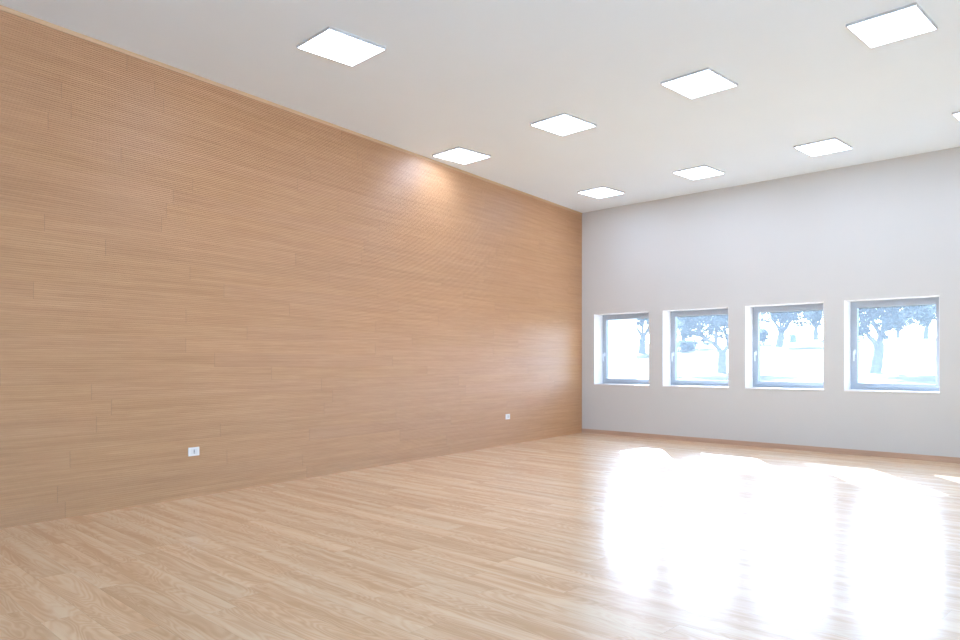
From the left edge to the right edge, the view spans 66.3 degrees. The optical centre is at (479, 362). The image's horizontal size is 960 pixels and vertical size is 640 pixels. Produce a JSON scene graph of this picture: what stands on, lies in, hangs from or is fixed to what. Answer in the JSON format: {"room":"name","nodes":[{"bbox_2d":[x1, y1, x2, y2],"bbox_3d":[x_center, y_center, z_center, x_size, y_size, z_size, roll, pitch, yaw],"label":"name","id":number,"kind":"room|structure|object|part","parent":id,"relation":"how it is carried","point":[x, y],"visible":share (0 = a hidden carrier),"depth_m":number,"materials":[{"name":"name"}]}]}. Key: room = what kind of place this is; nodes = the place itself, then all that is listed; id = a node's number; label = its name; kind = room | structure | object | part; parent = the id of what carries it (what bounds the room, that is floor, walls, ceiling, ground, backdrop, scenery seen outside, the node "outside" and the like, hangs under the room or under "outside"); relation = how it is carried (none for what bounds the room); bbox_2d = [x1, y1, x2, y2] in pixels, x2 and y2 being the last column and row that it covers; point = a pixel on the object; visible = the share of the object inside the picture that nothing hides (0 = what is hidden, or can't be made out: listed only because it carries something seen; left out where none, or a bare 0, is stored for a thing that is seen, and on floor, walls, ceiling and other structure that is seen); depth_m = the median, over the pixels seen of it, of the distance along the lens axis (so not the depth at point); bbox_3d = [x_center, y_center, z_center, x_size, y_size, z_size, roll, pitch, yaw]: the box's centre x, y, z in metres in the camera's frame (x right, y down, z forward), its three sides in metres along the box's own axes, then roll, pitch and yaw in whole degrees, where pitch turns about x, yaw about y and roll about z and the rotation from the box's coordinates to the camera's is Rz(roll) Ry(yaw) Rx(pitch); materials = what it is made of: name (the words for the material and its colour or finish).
{"room":"empty hall","nodes":[
{"label":"empty hall","id":0,"kind":"room"},
{"bbox_2d":[0,10,581,528],"bbox_3d":[-2.084,-0.666,7.186,0.030,3.714,13.200,0,0,35],"label":"wall","id":1,"kind":"structure","parent":0,"point":[279,295],"depth_m":6.85,"materials":[{"name":"brown wood"}]},
{"bbox_2d":[188,447,198,455],"bbox_3d":[-2.536,0.787,6.513,0.011,0.076,0.108,0,0,35],"label":"wall socket","id":2,"kind":"object","parent":1,"relation":"attached to","point":[193,451],"visible":1,"depth_m":6.50,"materials":[{"name":"white plastic"}]},
{"bbox_2d":[0,432,959,639],"bbox_3d":[0.522,1.251,4.453,10.200,0.120,13.300,0,0,44],"label":"floor","id":3,"kind":"structure","parent":0,"point":[577,536],"depth_m":4.64,"materials":[{"name":"brown wood"}]},
{"bbox_2d":[0,0,959,212],"bbox_3d":[0.595,-2.709,4.598,10.500,0.300,13.810,0,0,44],"label":"ceiling","id":4,"kind":"structure","parent":0,"point":[475,75],"depth_m":6.48,"materials":[{"name":"white paint"}]},
{"bbox_2d":[297,26,385,66],"bbox_3d":[-1.120,-2.548,5.944,0.540,0.021,0.476,0,0,-44],"label":"recessed light","id":5,"kind":"object","parent":4,"relation":"in","point":[331,43],"visible":1,"depth_m":5.92,"materials":[{"name":"white plastic"}]},
{"bbox_2d":[432,146,490,163],"bbox_3d":[-0.226,-2.548,9.050,0.540,0.021,0.476,0,0,-44],"label":"recessed light","id":6,"kind":"object","parent":4,"relation":"in","point":[458,154],"visible":1,"depth_m":9.01,"materials":[{"name":"white plastic"}]},
{"bbox_2d":[530,112,596,135],"bbox_3d":[0.894,-2.548,7.870,0.540,0.021,0.476,0,0,-44],"label":"recessed light","id":7,"kind":"object","parent":4,"relation":"in","point":[562,124],"visible":1,"depth_m":7.83,"materials":[{"name":"white plastic"}]},
{"bbox_2d":[577,186,624,197],"bbox_3d":[1.812,-2.548,11.000,0.540,0.021,0.476,0,0,-44],"label":"recessed light","id":8,"kind":"object","parent":4,"relation":"in","point":[598,192],"visible":1,"depth_m":10.96,"materials":[{"name":"white plastic"}]},
{"bbox_2d":[672,165,724,179],"bbox_3d":[2.932,-2.548,9.850,0.540,0.021,0.476,0,0,-44],"label":"recessed light","id":9,"kind":"object","parent":4,"relation":"in","point":[703,171],"visible":1,"depth_m":9.81,"materials":[{"name":"white plastic"}]},
{"bbox_2d":[661,67,737,98],"bbox_3d":[2.005,-2.548,6.720,0.540,0.021,0.476,0,0,-44],"label":"recessed light","id":10,"kind":"object","parent":4,"relation":"in","point":[705,81],"visible":1,"depth_m":6.68,"materials":[{"name":"white plastic"}]},
{"bbox_2d":[794,137,852,156],"bbox_3d":[4.061,-2.548,8.694,0.540,0.021,0.476,0,0,-44],"label":"recessed light","id":11,"kind":"object","parent":4,"relation":"in","point":[830,145],"visible":1,"depth_m":8.67,"materials":[{"name":"white plastic"}]},
{"bbox_2d":[846,2,937,47],"bbox_3d":[3.124,-2.548,5.575,0.540,0.021,0.476,0,0,-44],"label":"recessed light","id":12,"kind":"object","parent":4,"relation":"in","point":[910,20],"visible":1,"depth_m":5.55,"materials":[{"name":"white plastic"}]},
{"bbox_2d":[952,111,959,120],"bbox_3d":[5.188,-2.548,7.540,0.540,0.021,0.476,0,0,-44],"label":"recessed light","id":13,"kind":"object","parent":4,"relation":"in","point":[956,115],"visible":1,"depth_m":7.55,"materials":[{"name":"white plastic"}]},
{"bbox_2d":[582,147,959,457],"bbox_3d":[5.300,-0.624,9.334,10.400,3.870,0.360,0,0,44],"label":"wall","id":14,"kind":"structure","parent":0,"point":[889,228],"depth_m":10.12,"materials":[{"name":"white paint"}]},
{"bbox_2d":[594,311,648,385],"bbox_3d":[2.408,-0.221,12.127,1.058,1.188,0.323,0,0,44],"label":"window","id":15,"kind":"structure","parent":14,"relation":"in","point":[601,321],"depth_m":12.45,"materials":[{"name":"grey metal"}]},
{"bbox_3d":[2.382,0.364,12.101,1.057,0.018,0.250,0,0,44],"label":"sill","id":16,"kind":"part","parent":15,"relation":"part of","materials":[{"name":"white stone"}]},
{"bbox_2d":[662,307,727,387],"bbox_3d":[3.345,-0.221,11.210,1.081,1.188,0.323,0,0,44],"label":"window","id":17,"kind":"structure","parent":14,"relation":"in","point":[669,316],"depth_m":11.53,"materials":[{"name":"grey metal"}]},
{"bbox_3d":[3.320,0.364,11.183,1.080,0.018,0.250,0,0,44],"label":"sill","id":18,"kind":"part","parent":17,"relation":"part of","materials":[{"name":"white stone"}]},
{"bbox_2d":[582,428,959,462],"bbox_3d":[5.169,1.157,9.201,9.600,0.068,0.013,0,0,44],"label":"baseboard","id":19,"kind":"structure","parent":14,"relation":"attached to","point":[620,433],"depth_m":10.11,"materials":[{"name":"brown wood"}]},
{"bbox_2d":[745,302,823,390],"bbox_3d":[4.299,-0.221,10.276,1.082,1.188,0.323,0,0,44],"label":"window","id":20,"kind":"structure","parent":14,"relation":"in","point":[752,313],"depth_m":10.57,"materials":[{"name":"grey metal"}]},
{"bbox_3d":[4.274,0.364,10.250,1.081,0.018,0.250,0,0,44],"label":"sill","id":21,"kind":"part","parent":20,"relation":"part of","materials":[{"name":"white stone"}]},
{"bbox_2d":[844,295,939,393],"bbox_3d":[5.255,-0.221,9.341,1.085,1.188,0.323,0,0,44],"label":"window","id":22,"kind":"structure","parent":14,"relation":"in","point":[851,307],"depth_m":9.57,"materials":[{"name":"grey metal"}]},
{"bbox_3d":[5.230,0.364,9.314,1.084,0.018,0.250,0,0,44],"label":"sill","id":23,"kind":"part","parent":22,"relation":"part of","materials":[{"name":"white stone"}]},
{"label":"outside","id":24,"kind":"structure","parent":0,"visible":0},
{"bbox_2d":[637,338,935,383],"bbox_3d":[15.732,-0.623,26.856,240.000,4.049,200.000,0,0,44],"label":"ground","id":25,"kind":"structure","parent":24,"point":[905,360],"depth_m":38.50,"materials":[{"name":"white"}]},
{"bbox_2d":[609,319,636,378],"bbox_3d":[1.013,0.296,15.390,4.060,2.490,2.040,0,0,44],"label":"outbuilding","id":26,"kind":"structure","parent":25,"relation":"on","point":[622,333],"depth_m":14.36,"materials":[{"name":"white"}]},
{"bbox_2d":[637,318,648,352],"bbox_3d":[13.259,-3.220,58.399,5.254,5.409,4.904,0,0,44],"label":"tree","id":27,"kind":"object","parent":25,"relation":"on","point":[641,322],"visible":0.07,"depth_m":58.49,"materials":[{"name":"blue plant"}]},
{"bbox_2d":[677,339,698,351],"bbox_3d":[16.193,-1.361,58.602,2.200,1.310,2.938,0,0,-33],"label":"bush","id":28,"kind":"object","parent":25,"relation":"on","point":[689,346],"visible":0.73,"depth_m":57.78,"materials":[{"name":"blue plant"}]},
{"bbox_2d":[677,313,779,372],"bbox_3d":[10.597,-1.521,32.938,5.437,4.378,3.471,0,0,3],"label":"tree","id":29,"kind":"object","parent":25,"relation":"on","point":[713,325],"visible":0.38,"depth_m":32.71,"materials":[{"name":"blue plant"}]},
{"bbox_2d":[760,325,788,344],"bbox_3d":[25.133,-2.431,65.821,4.712,2.170,2.997,0,0,44],"label":"bush","id":30,"kind":"object","parent":25,"relation":"on","point":[765,335],"visible":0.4,"depth_m":65.18,"materials":[{"name":"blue plant"}]},
{"bbox_2d":[760,310,814,346],"bbox_3d":[24.870,-3.426,59.914,5.159,4.749,4.530,0,0,-27],"label":"tree","id":31,"kind":"object","parent":25,"relation":"on","point":[786,320],"visible":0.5,"depth_m":59.38,"materials":[{"name":"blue plant"}]},
{"bbox_2d":[790,334,795,345],"bbox_3d":[25.519,-1.725,59.955,0.560,1.160,0.100,0,0,0],"label":"information sign","id":32,"kind":"object","parent":25,"relation":"on","point":[792,336],"visible":0.92,"depth_m":59.90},
{"bbox_3d":[25.519,-1.985,59.925,0.560,0.640,0.040,0,0,0],"label":"sign panel","id":33,"kind":"part","parent":32,"relation":"part of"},
{"bbox_2d":[800,310,822,339],"bbox_3d":[33.172,-4.640,72.573,4.720,5.132,5.164,0,0,37],"label":"tree","id":34,"kind":"object","parent":25,"relation":"on","point":[815,318],"visible":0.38,"depth_m":72.26,"materials":[{"name":"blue plant"}]},
{"bbox_2d":[859,305,935,372],"bbox_3d":[16.437,-1.468,29.722,5.253,4.232,4.142,0,0,-35],"label":"tree","id":35,"kind":"object","parent":25,"relation":"on","point":[897,316],"visible":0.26,"depth_m":29.19,"materials":[{"name":"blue plant"}]},
{"bbox_2d":[886,315,910,337],"bbox_3d":[46.997,-4.351,82.026,4.563,4.441,4.320,0,0,44],"label":"tree","id":36,"kind":"object","parent":25,"relation":"on","point":[898,330],"visible":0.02,"depth_m":82.08,"materials":[{"name":"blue plant"}]},
{"bbox_2d":[923,305,929,338],"bbox_3d":[38.335,-4.099,63.465,4.272,4.507,3.658,0,0,-40],"label":"tree","id":37,"kind":"object","parent":25,"relation":"on","point":[926,331],"visible":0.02,"depth_m":63.29,"materials":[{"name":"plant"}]},
{"bbox_3d":[-2.276,-0.624,7.261,0.370,3.870,13.300,0,0,35],"label":"wall","id":38,"kind":"structure","parent":0,"visible":0},
{"bbox_2d":[0,5,581,214],"bbox_3d":[-2.083,-2.541,7.185,0.041,0.036,13.200,0,0,35],"label":"trim","id":39,"kind":"structure","parent":38,"relation":"attached to","point":[2,8],"depth_m":6.86,"materials":[{"name":"brown wood"}]}
]}

